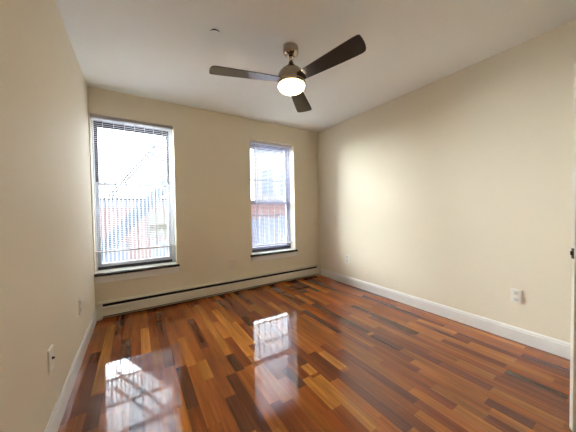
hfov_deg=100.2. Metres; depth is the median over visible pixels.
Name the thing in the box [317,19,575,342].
wall
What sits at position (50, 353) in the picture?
cable wall plate
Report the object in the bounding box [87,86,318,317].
wall
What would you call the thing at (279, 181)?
guard
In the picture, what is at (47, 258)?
wall
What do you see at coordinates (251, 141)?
window blind
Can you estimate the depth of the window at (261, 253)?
4.25 m
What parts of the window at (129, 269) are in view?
sash, sash, sill, sill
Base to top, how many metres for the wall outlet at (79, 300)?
0.132 m
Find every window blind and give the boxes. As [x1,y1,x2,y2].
[90,114,175,252]
[250,140,291,246]
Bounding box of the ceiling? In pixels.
[55,0,575,132]
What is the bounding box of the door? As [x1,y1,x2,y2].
[569,57,575,431]
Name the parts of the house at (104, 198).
pane, pane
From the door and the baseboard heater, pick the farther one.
the baseboard heater
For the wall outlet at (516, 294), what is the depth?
2.21 m
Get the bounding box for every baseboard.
[44,309,96,431]
[321,268,569,358]
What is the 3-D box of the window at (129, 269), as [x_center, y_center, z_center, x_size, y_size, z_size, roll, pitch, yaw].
[-1.936,-0.209,3.106,0.911,1.972,0.275,-2,2,-32]
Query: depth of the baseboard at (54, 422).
1.65 m
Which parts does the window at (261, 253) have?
sash, sash, sill, sill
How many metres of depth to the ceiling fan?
2.04 m
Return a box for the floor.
[58,275,571,431]
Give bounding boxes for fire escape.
[99,136,168,262]
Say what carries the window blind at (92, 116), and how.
attached to the window at (129, 269)
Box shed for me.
[251,200,285,245]
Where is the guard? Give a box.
[250,148,285,245]
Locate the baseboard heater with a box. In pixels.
[96,264,320,320]
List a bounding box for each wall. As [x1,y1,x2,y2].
[0,0,94,431]
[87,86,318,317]
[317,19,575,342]
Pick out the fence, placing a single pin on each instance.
(263, 223)
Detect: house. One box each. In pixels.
[100,197,168,262]
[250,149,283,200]
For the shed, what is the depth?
9.16 m
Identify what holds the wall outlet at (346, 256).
attached to the wall at (454, 190)
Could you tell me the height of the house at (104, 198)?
5.060 m
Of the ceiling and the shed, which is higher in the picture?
the ceiling
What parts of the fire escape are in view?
rail, stair handrail, stair handrail, notice panel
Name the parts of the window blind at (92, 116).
rail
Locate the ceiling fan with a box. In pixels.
[209,34,365,111]
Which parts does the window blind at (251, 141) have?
rail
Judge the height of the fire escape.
2.360 m
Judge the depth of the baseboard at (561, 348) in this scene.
2.53 m
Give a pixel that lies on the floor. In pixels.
(316, 353)
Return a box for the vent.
[102,264,317,303]
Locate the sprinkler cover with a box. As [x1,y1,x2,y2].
[209,29,220,38]
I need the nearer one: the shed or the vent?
the vent
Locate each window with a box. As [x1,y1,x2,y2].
[91,118,179,283]
[250,143,297,261]
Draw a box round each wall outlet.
[78,297,81,314]
[345,254,348,262]
[510,288,521,303]
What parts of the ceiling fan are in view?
fan blade, lamp shade, fan blade, fan blade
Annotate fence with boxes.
[252,216,285,246]
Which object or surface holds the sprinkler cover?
attached to the ceiling
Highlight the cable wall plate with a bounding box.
[47,344,54,374]

